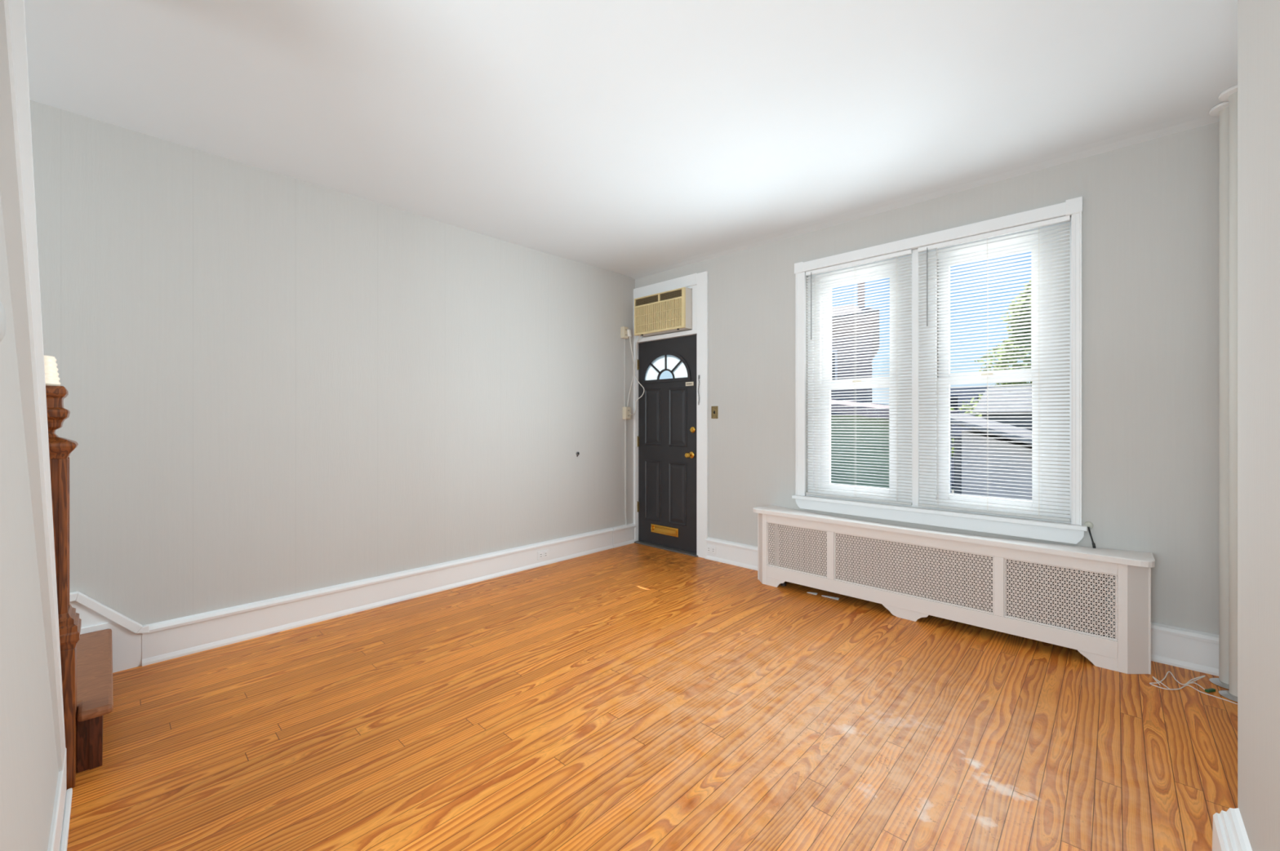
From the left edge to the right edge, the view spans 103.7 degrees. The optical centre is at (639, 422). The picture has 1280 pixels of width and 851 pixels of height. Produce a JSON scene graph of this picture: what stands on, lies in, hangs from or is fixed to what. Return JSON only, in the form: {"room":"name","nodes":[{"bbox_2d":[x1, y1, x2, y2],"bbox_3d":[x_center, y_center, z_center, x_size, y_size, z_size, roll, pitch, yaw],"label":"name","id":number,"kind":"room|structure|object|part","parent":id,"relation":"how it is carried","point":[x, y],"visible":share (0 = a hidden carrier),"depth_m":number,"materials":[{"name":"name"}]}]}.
{"room":"empty living room","nodes":[
{"label":"empty living room","id":0,"kind":"room"},
{"bbox_2d":[0,191,58,850],"bbox_3d":[-1.495,-0.143,1.097,1.315,2.757,0.272,0,0,43],"label":"wall","id":1,"kind":"structure","parent":0,"point":[29,771],"depth_m":1.21,"materials":[{"name":"grey paint"}]},
{"bbox_2d":[0,301,6,342],"bbox_3d":[-1.386,-0.217,1.071,0.112,0.112,0.038,0,0,43],"label":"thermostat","id":2,"kind":"object","parent":1,"relation":"attached to","point":[2,313],"visible":1,"depth_m":1.07,"materials":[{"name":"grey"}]},
{"bbox_2d":[0,0,65,772],"bbox_3d":[-1.889,-0.199,1.523,0.132,2.547,0.190,0,0,43],"label":"door frame","id":3,"kind":"structure","parent":1,"relation":"attached to","point":[11,180],"depth_m":1.50,"materials":[{"name":"white paint"}]},
{"bbox_2d":[8,0,65,748],"bbox_3d":[-1.975,-0.199,1.549,0.028,2.547,0.269,0,0,43],"label":"door frame","id":4,"kind":"structure","parent":1,"relation":"attached to","point":[16,7],"depth_m":1.59,"materials":[{"name":"white paint"}]},
{"bbox_2d":[47,747,72,850],"bbox_3d":[-1.419,1.153,1.193,1.335,0.163,0.052,0,0,43],"label":"baseboard","id":5,"kind":"structure","parent":1,"relation":"attached to","point":[59,833],"depth_m":1.47,"materials":[{"name":"white paint"}]},
{"bbox_2d":[29,100,635,626],"bbox_3d":[-2.772,-0.169,2.531,0.300,2.807,7.600,0,0,43],"label":"wall","id":6,"kind":"structure","parent":0,"point":[277,385],"depth_m":3.02,"materials":[{"name":"grey paint"}]},
{"bbox_2d":[69,600,142,673],"bbox_3d":[-2.864,1.039,2.193,0.030,0.392,0.983,0,0,43],"label":"trim","id":7,"kind":"structure","parent":6,"relation":"attached to","point":[126,645],"depth_m":2.49,"materials":[{"name":"white paint"}]},
{"bbox_2d":[69,591,149,634],"bbox_3d":[-2.854,0.941,2.201,0.034,0.263,1.010,0,0,43],"label":"trim","id":8,"kind":"structure","parent":6,"relation":"attached to","point":[107,612],"depth_m":2.46,"materials":[{"name":"white paint"}]},
{"bbox_2d":[142,523,635,666],"bbox_3d":[-1.290,1.136,3.852,0.038,0.198,3.591,0,0,43],"label":"baseboard","id":9,"kind":"structure","parent":6,"relation":"attached to","point":[171,639],"depth_m":3.22,"materials":[{"name":"white paint"}]},
{"bbox_2d":[537,549,548,559],"bbox_3d":[-0.834,1.143,4.327,0.008,0.070,0.112,0,0,43],"label":"wall outlet","id":10,"kind":"object","parent":6,"relation":"attached to","point":[542,554],"visible":1,"depth_m":4.32,"materials":[{"name":"white paint"}]},
{"bbox_2d":[620,326,628,338],"bbox_3d":[-0.153,-0.898,5.048,0.048,0.114,0.073,0,0,43],"label":"outlet box","id":11,"kind":"object","parent":6,"relation":"attached to","point":[624,335],"visible":1,"depth_m":5.03,"materials":[{"name":"beige plastic"}]},
{"bbox_3d":[-0.138,-0.898,5.034,0.005,0.104,0.061,0,0,43],"label":"plate","id":12,"kind":"part","parent":11,"relation":"part of","materials":[{"name":"beige plastic"}]},
{"bbox_2d":[623,338,627,524],"bbox_3d":[-0.144,0.099,5.083,0.014,1.880,0.041,0,0,43],"label":"cable raceway","id":13,"kind":"object","parent":6,"relation":"attached to","point":[624,340],"visible":1,"depth_m":5.07,"materials":[{"name":"grey paint"}]},
{"bbox_2d":[622,407,631,419],"bbox_3d":[-0.131,-0.090,5.072,0.048,0.126,0.082,0,0,43],"label":"outlet box","id":14,"kind":"object","parent":6,"relation":"attached to","point":[626,411],"visible":1,"depth_m":5.05,"materials":[{"name":"beige plastic"}]},
{"bbox_3d":[-0.116,-0.090,5.057,0.005,0.116,0.070,0,0,43],"label":"plate","id":15,"kind":"part","parent":14,"relation":"part of","materials":[{"name":"beige plastic"}]},
{"bbox_2d":[24,0,1237,279],"bbox_3d":[-1.032,-1.572,1.023,4.900,0.200,7.800,0,0,43],"label":"ceiling","id":16,"kind":"structure","parent":0,"point":[633,139],"depth_m":2.28,"materials":[{"name":"paint"}]},
{"bbox_2d":[66,542,1237,850],"bbox_3d":[-1.101,1.295,0.951,4.900,0.120,7.600,0,0,43],"label":"floor","id":17,"kind":"structure","parent":0,"point":[633,697],"depth_m":2.01,"materials":[{"name":"brown wood"}]},
{"bbox_2d":[45,385,81,790],"bbox_3d":[-2.016,0.556,1.694,0.173,1.357,0.173,0,0,43],"label":"newel post","id":18,"kind":"object","parent":17,"relation":"on","point":[60,448],"visible":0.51,"depth_m":1.69,"materials":[{"name":"brown wood"}]},
{"bbox_2d":[44,355,60,386],"bbox_3d":[-2.016,-0.173,1.694,0.084,0.102,0.084,0,0,43],"label":"lamp","id":19,"kind":"object","parent":18,"relation":"on","point":[51,375],"visible":0.42,"depth_m":1.69,"materials":[{"name":"beige"}]},
{"bbox_3d":[-2.016,0.704,1.694,0.173,0.118,0.173,0,0,43],"label":"moulding","id":20,"kind":"part","parent":18,"relation":"part of","materials":[{"name":"brown wood"}]},
{"bbox_2d":[76,629,113,773],"bbox_3d":[-2.541,1.122,1.815,0.980,0.226,0.878,0,0,43],"label":"stair step","id":21,"kind":"structure","parent":17,"relation":"on","point":[95,695],"depth_m":1.87,"materials":[{"name":"brown wood"}]},
{"bbox_2d":[634,540,697,557],"bbox_3d":[0.266,1.228,4.918,0.825,0.014,0.135,0,0,43],"label":"threshold","id":22,"kind":"object","parent":17,"relation":"on","point":[653,545],"visible":0.51,"depth_m":4.87,"materials":[{"name":"silver metal"}]},
{"bbox_2d":[822,595,839,599],"bbox_3d":[1.340,1.230,3.533,0.120,0.008,0.026,0,0,43],"label":"paper scrap","id":23,"kind":"object","parent":17,"relation":"on","point":[828,597],"visible":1,"depth_m":3.52,"materials":[{"name":"white paper"}]},
{"bbox_2d":[777,524,1106,637],"bbox_3d":[1.763,0.998,3.245,1.830,0.475,0.160,0,0,43],"label":"radiator","id":24,"kind":"object","parent":17,"relation":"on","point":[784,583],"visible":0.09,"depth_m":3.01,"materials":[{"name":"grey metal"}]},
{"bbox_2d":[752,505,1155,675],"bbox_3d":[1.758,0.950,3.246,2.184,0.571,0.332,0,0,43],"label":"radiator cover","id":25,"kind":"object","parent":17,"relation":"on","point":[1129,652],"visible":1,"depth_m":2.88,"materials":[{"name":"white wood"}]},
{"bbox_3d":[0.990,0.965,3.986,0.066,0.541,0.311,0,0,32],"label":"panel","id":26,"kind":"part","parent":25,"relation":"part of","materials":[{"name":"white wood"}]},
{"bbox_3d":[1.138,0.922,3.664,0.489,0.326,0.002,0,0,43],"label":"pierced panel","id":27,"kind":"part","parent":25,"relation":"part of","materials":[{"name":"white metal"}]},
{"bbox_3d":[1.672,0.922,3.159,0.931,0.326,0.002,0,0,43],"label":"pierced panel","id":28,"kind":"part","parent":25,"relation":"part of","materials":[{"name":"white metal"}]},
{"bbox_3d":[1.669,0.922,3.157,1.930,0.330,0.010,0,0,43],"label":"panel moulding","id":29,"kind":"part","parent":25,"relation":"part of","materials":[{"name":"white wood"}]},
{"bbox_2d":[752,505,1155,568],"bbox_3d":[1.758,0.700,3.246,2.184,0.071,0.332,0,0,43],"label":"shelf","id":30,"kind":"object","parent":25,"relation":"attached to","point":[1067,556],"depth_m":2.92,"materials":[{"name":"white wood"}]},
{"bbox_3d":[2.206,0.922,2.654,0.489,0.326,0.002,0,0,43],"label":"pierced panel","id":31,"kind":"part","parent":25,"relation":"part of","materials":[{"name":"white metal"}]},
{"bbox_3d":[2.535,0.965,2.524,0.311,0.541,0.069,0,0,-34],"label":"panel","id":32,"kind":"part","parent":25,"relation":"part of","materials":[{"name":"white wood"}]},
{"bbox_2d":[1149,671,1237,704],"bbox_3d":[2.537,1.224,2.354,0.263,0.021,0.237,0,0,25],"label":"loose cable","id":33,"kind":"object","parent":17,"relation":"on","point":[1208,691],"visible":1,"depth_m":2.35,"materials":[{"name":"white plastic"}]},
{"bbox_2d":[1208,101,1229,690],"bbox_3d":[2.764,-0.124,2.354,0.132,2.719,0.132,0,0,43],"label":"pipe","id":34,"kind":"object","parent":17,"relation":"on","point":[1222,110],"visible":0.48,"depth_m":2.35,"materials":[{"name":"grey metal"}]},
{"bbox_3d":[2.764,1.227,2.354,0.130,0.016,0.130,0,0,43],"label":"floor plate","id":35,"kind":"part","parent":34,"relation":"part of","materials":[{"name":"silver metal"}]},
{"bbox_3d":[2.764,-1.476,2.354,0.132,0.016,0.132,0,0,43],"label":"ceiling plate","id":36,"kind":"part","parent":34,"relation":"part of","materials":[{"name":"white paint"}]},
{"bbox_2d":[1217,84,1237,702],"bbox_3d":[2.681,-0.124,2.244,0.132,2.719,0.132,0,0,43],"label":"pipe","id":37,"kind":"object","parent":17,"relation":"on","point":[1230,95],"visible":0.45,"depth_m":2.24,"materials":[{"name":"grey metal"}]},
{"bbox_3d":[2.681,-1.476,2.244,0.132,0.016,0.132,0,0,43],"label":"ceiling plate","id":38,"kind":"part","parent":37,"relation":"part of","materials":[{"name":"white paint"}]},
{"bbox_3d":[2.681,1.227,2.244,0.130,0.016,0.130,0,0,43],"label":"floor plate","id":39,"kind":"part","parent":37,"relation":"part of","materials":[{"name":"silver metal"}]},
{"bbox_2d":[635,121,1218,638],"bbox_3d":[1.578,-0.169,3.785,4.900,2.807,0.200,0,0,43],"label":"wall","id":40,"kind":"structure","parent":0,"point":[1150,208],"depth_m":2.71,"materials":[{"name":"grey paint"}]},
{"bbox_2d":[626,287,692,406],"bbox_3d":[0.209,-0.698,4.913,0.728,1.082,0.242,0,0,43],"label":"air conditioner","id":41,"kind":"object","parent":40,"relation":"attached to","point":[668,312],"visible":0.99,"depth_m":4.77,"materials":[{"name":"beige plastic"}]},
{"bbox_3d":[-0.049,-0.513,5.089,0.137,0.712,0.104,0,0,20],"label":"power cord","id":42,"kind":"part","parent":41,"relation":"part of","materials":[{"name":"white plastic"}]},
{"bbox_2d":[626,328,644,415],"bbox_3d":[-0.051,-0.500,5.068,0.119,0.860,0.157,0,0,43],"label":"extension cord","id":43,"kind":"object","parent":41,"relation":"hanging from","point":[628,332],"visible":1,"depth_m":5.08,"materials":[{"name":"white plastic"}]},
{"bbox_2d":[635,295,657,306],"bbox_3d":[0.068,-1.188,4.918,0.300,0.063,0.013,0,0,43],"label":"air vent","id":44,"kind":"object","parent":41,"relation":"attached to","point":[649,300],"depth_m":4.91,"materials":[{"name":"brown plastic"}]},
{"bbox_2d":[635,297,681,333],"bbox_3d":[0.171,-1.012,4.817,0.596,0.258,0.013,0,0,43],"label":"grille","id":45,"kind":"object","parent":41,"relation":"attached to","point":[658,316],"depth_m":4.80,"materials":[{"name":"plastic"}]},
{"bbox_3d":[0.180,-1.049,4.815,0.636,0.368,0.024,0,0,43],"label":"frame","id":46,"kind":"part","parent":41,"relation":"part of","materials":[{"name":"plastic"}]},
{"bbox_2d":[659,289,681,301],"bbox_3d":[0.292,-1.188,4.709,0.264,0.066,0.016,0,0,43],"label":"air vent","id":47,"kind":"object","parent":41,"relation":"attached to","point":[673,295],"depth_m":4.70,"materials":[{"name":"brown plastic"}]},
{"bbox_2d":[636,334,696,553],"bbox_3d":[0.241,0.203,4.901,0.775,2.032,0.114,0,0,43],"label":"door","id":48,"kind":"structure","parent":40,"relation":"in","point":[666,440],"depth_m":4.90,"materials":[{"name":"black paint"}]},
{"bbox_3d":[0.126,0.684,5.043,0.225,0.610,0.009,0,0,43],"label":"raised panel","id":49,"kind":"part","parent":48,"relation":"part of","materials":[{"name":"black paint"}]},
{"bbox_3d":[0.127,-0.054,5.042,0.227,0.570,0.009,0,0,43],"label":"raised panel","id":50,"kind":"part","parent":48,"relation":"part of","materials":[{"name":"black paint"}]},
{"bbox_3d":[0.255,-0.541,4.938,0.632,0.298,0.042,0,0,43],"label":"fanlight frame","id":51,"kind":"part","parent":48,"relation":"part of","materials":[{"name":"black paint"}]},
{"bbox_3d":[0.256,-0.540,4.939,0.568,0.240,0.004,0,0,43],"label":"frosted pane","id":52,"kind":"part","parent":48,"relation":"part of","materials":[{"name":"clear glass"}]},
{"bbox_3d":[0.358,0.687,4.823,0.228,0.604,0.009,0,0,43],"label":"raised panel","id":53,"kind":"part","parent":48,"relation":"part of","materials":[{"name":"black paint"}]},
{"bbox_3d":[0.360,-0.047,4.821,0.230,0.564,0.009,0,0,43],"label":"raised panel","id":54,"kind":"part","parent":48,"relation":"part of","materials":[{"name":"black paint"}]},
{"bbox_3d":[0.457,0.308,4.677,0.062,0.062,0.084,0,0,43],"label":"knob","id":55,"kind":"part","parent":48,"relation":"part of","materials":[{"name":"gold metal"}]},
{"bbox_2d":[633,271,708,558],"bbox_3d":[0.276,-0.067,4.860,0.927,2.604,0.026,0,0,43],"label":"trim","id":56,"kind":"structure","parent":40,"relation":"attached to","point":[701,279],"depth_m":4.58,"materials":[{"name":"white paint"}]},
{"bbox_2d":[697,375,699,404],"bbox_3d":[0.536,-0.292,4.586,0.022,0.274,0.015,0,0,43],"label":"chain","id":57,"kind":"object","parent":40,"relation":"hanging from","point":[698,375],"visible":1,"depth_m":4.58,"materials":[{"name":"silver metal"}]},
{"bbox_2d":[706,545,715,554],"bbox_3d":[0.637,1.143,4.503,0.108,0.066,0.008,0,0,43],"label":"wall outlet","id":58,"kind":"object","parent":40,"relation":"attached to","point":[710,549],"visible":1,"depth_m":4.50,"materials":[{"name":"white paint"}]},
{"bbox_2d":[711,406,718,418],"bbox_3d":[0.664,-0.087,4.498,0.071,0.112,0.020,0,0,43],"label":"light switch","id":59,"kind":"object","parent":40,"relation":"attached to","point":[714,410],"visible":1,"depth_m":4.50,"materials":[{"name":"gold metal"}]},
{"bbox_2d":[807,257,897,501],"bbox_3d":[1.599,-0.298,3.765,0.653,1.742,0.140,0,0,43],"label":"window","id":60,"kind":"structure","parent":40,"relation":"in","point":[824,473],"depth_m":3.87,"materials":[{"name":"white plastic"}]},
{"bbox_3d":[1.613,0.109,3.720,0.560,0.808,0.030,0,0,43],"label":"sash","id":61,"kind":"part","parent":60,"relation":"part of","materials":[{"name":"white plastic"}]},
{"bbox_3d":[1.638,-0.683,3.746,0.560,0.836,0.030,0,0,43],"label":"sash","id":62,"kind":"part","parent":60,"relation":"part of","materials":[{"name":"white plastic"}]},
{"bbox_2d":[794,196,1084,544],"bbox_3d":[1.901,-0.284,3.437,1.710,1.934,0.202,0,0,43],"label":"window","id":63,"kind":"structure","parent":40,"relation":"in","point":[947,485],"depth_m":3.19,"materials":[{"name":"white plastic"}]},
{"bbox_2d":[805,249,912,505],"bbox_3d":[1.563,-0.302,3.652,0.747,1.730,0.043,0,0,43],"label":"blind","id":64,"kind":"object","parent":63,"relation":"attached to","point":[896,255],"visible":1,"depth_m":3.63,"materials":[{"name":"white plastic"}]},
{"bbox_3d":[1.566,-0.298,3.658,0.002,1.686,0.030,0,0,43],"label":"ladder cord","id":65,"kind":"part","parent":64,"relation":"part of","materials":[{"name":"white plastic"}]},
{"bbox_3d":[1.567,0.554,3.657,0.747,0.018,0.024,0,0,43],"label":"rail","id":66,"kind":"part","parent":64,"relation":"part of","materials":[{"name":"grey plastic"}]},
{"bbox_3d":[1.771,-0.298,3.465,0.002,1.686,0.030,0,0,43],"label":"ladder cord","id":67,"kind":"part","parent":64,"relation":"part of","materials":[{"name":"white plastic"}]},
{"bbox_3d":[2.190,0.109,3.174,0.548,0.808,0.030,0,0,43],"label":"sash","id":68,"kind":"part","parent":63,"relation":"part of","materials":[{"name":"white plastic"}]},
{"bbox_3d":[2.215,-0.683,3.201,0.548,0.836,0.030,0,0,43],"label":"sash","id":69,"kind":"part","parent":63,"relation":"part of","materials":[{"name":"white plastic"}]},
{"bbox_2d":[917,215,1070,521],"bbox_3d":[2.145,-0.302,3.102,0.775,1.730,0.043,0,0,43],"label":"blind","id":70,"kind":"object","parent":63,"relation":"attached to","point":[1064,219],"visible":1,"depth_m":3.08,"materials":[{"name":"white plastic"}]},
{"bbox_3d":[1.951,-0.298,3.294,0.002,1.686,0.030,0,0,43],"label":"ladder cord","id":71,"kind":"part","parent":70,"relation":"part of","materials":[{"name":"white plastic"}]},
{"bbox_3d":[2.149,-0.298,3.107,0.002,1.686,0.030,0,0,43],"label":"ladder cord","id":72,"kind":"part","parent":70,"relation":"part of","materials":[{"name":"white fabric"}]},
{"bbox_3d":[2.149,0.554,3.107,0.775,0.018,0.024,0,0,43],"label":"rail","id":73,"kind":"part","parent":70,"relation":"part of","materials":[{"name":"grey plastic"}]},
{"bbox_3d":[2.331,-0.298,2.936,0.002,1.686,0.030,0,0,43],"label":"ladder cord","id":74,"kind":"part","parent":70,"relation":"part of","materials":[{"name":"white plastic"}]},
{"bbox_2d":[791,494,1087,531],"bbox_3d":[1.858,0.582,3.386,1.730,0.034,0.116,0,0,43],"label":"window sill","id":75,"kind":"structure","parent":40,"relation":"attached to","point":[1002,518],"depth_m":3.21,"materials":[{"name":"white paint"}]},
{"bbox_2d":[705,537,1218,676],"bbox_3d":[1.793,1.139,3.420,3.287,0.193,0.034,0,0,43],"label":"baseboard","id":76,"kind":"structure","parent":40,"relation":"attached to","point":[1180,647],"depth_m":2.55,"materials":[{"name":"white paint"}]},
{"bbox_2d":[1084,521,1095,548],"bbox_3d":[2.480,0.633,2.771,0.051,0.164,0.034,0,0,43],"label":"cable entry","id":77,"kind":"object","parent":40,"relation":"attached to","point":[1088,524],"visible":0.84,"depth_m":2.77,"materials":[{"name":"grey plastic"}]},
{"bbox_2d":[1237,0,1279,850],"bbox_3d":[-0.151,-0.169,-1.062,0.755,2.807,5.980,0,0,43],"label":"wall","id":78,"kind":"structure","parent":0,"point":[1258,20],"depth_m":1.18,"materials":[{"name":"grey paint"}]},
{"bbox_2d":[1212,808,1252,850],"bbox_3d":[-0.248,1.138,-0.571,0.060,0.194,5.360,0,0,43],"label":"baseboard","id":79,"kind":"structure","parent":78,"relation":"attached to","point":[1228,831],"depth_m":1.31,"materials":[{"name":"white paint"}]},
{"label":"outside","id":80,"kind":"structure","parent":0,"visible":0},
{"bbox_3d":[20.762,2.460,27.208,80.000,0.150,59.400,0,0,43],"label":"street","id":81,"kind":"object","parent":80,"visible":0},
{"bbox_2d":[831,282,879,414],"bbox_3d":[5.242,-0.965,17.894,8.240,6.800,6.260,0,0,43],"label":"house","id":82,"kind":"structure","parent":81,"relation":"on","point":[864,389],"depth_m":13.52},
{"bbox_3d":[5.151,-1.515,13.955,0.520,0.800,0.030,0,0,43],"label":"house pane","id":83,"kind":"part","parent":82,"relation":"part of","materials":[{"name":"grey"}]},
{"bbox_3d":[5.242,-2.550,17.908,8.220,0.470,6.240,0,0,43],"label":"flared cornice","id":84,"kind":"part","parent":82,"relation":"part of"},
{"bbox_2d":[831,399,958,488],"bbox_3d":[3.786,0.765,11.433,5.400,3.340,2.850,0,0,43],"label":"shed","id":85,"kind":"object","parent":81,"relation":"on","point":[835,480],"visible":0.07,"depth_m":9.46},
{"bbox_2d":[950,408,954,489],"bbox_3d":[6.643,0.759,11.433,1.030,3.353,1.052,0,0,11],"label":"round shrub","id":86,"kind":"object","parent":81,"relation":"on","point":[951,409],"visible":0.02,"depth_m":11.21,"materials":[{"name":"green plant"}]},
{"bbox_2d":[950,385,1023,483],"bbox_3d":[13.649,0.535,20.412,5.400,3.800,3.050,0,0,43],"label":"building","id":87,"kind":"structure","parent":81,"relation":"on","point":[979,388],"depth_m":19.50,"materials":[{"name":"grey"}]},
{"bbox_2d":[950,413,1031,501],"bbox_3d":[7.501,1.137,7.612,4.750,2.595,2.500,0,0,43],"label":"garage","id":88,"kind":"structure","parent":81,"relation":"on","point":[958,482],"depth_m":8.08,"materials":[{"name":"metal"}]},
{"bbox_3d":[5.196,1.235,8.470,0.080,2.400,0.080,0,0,43],"label":"corner post","id":89,"kind":"part","parent":88,"relation":"part of","materials":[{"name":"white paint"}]},
{"bbox_2d":[959,280,1031,417],"bbox_3d":[12.274,-1.150,15.347,4.755,7.171,4.944,0,0,-19],"label":"leafy tree","id":90,"kind":"object","parent":81,"relation":"on","point":[1022,311],"visible":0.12,"depth_m":15.37,"materials":[{"name":"green plant"}]},
{"bbox_2d":[972,386,1031,431],"bbox_3d":[11.707,0.785,9.622,8.400,3.300,3.800,0,0,43],"label":"house","id":91,"kind":"structure","parent":81,"relation":"on","point":[1028,389],"depth_m":11.08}
]}

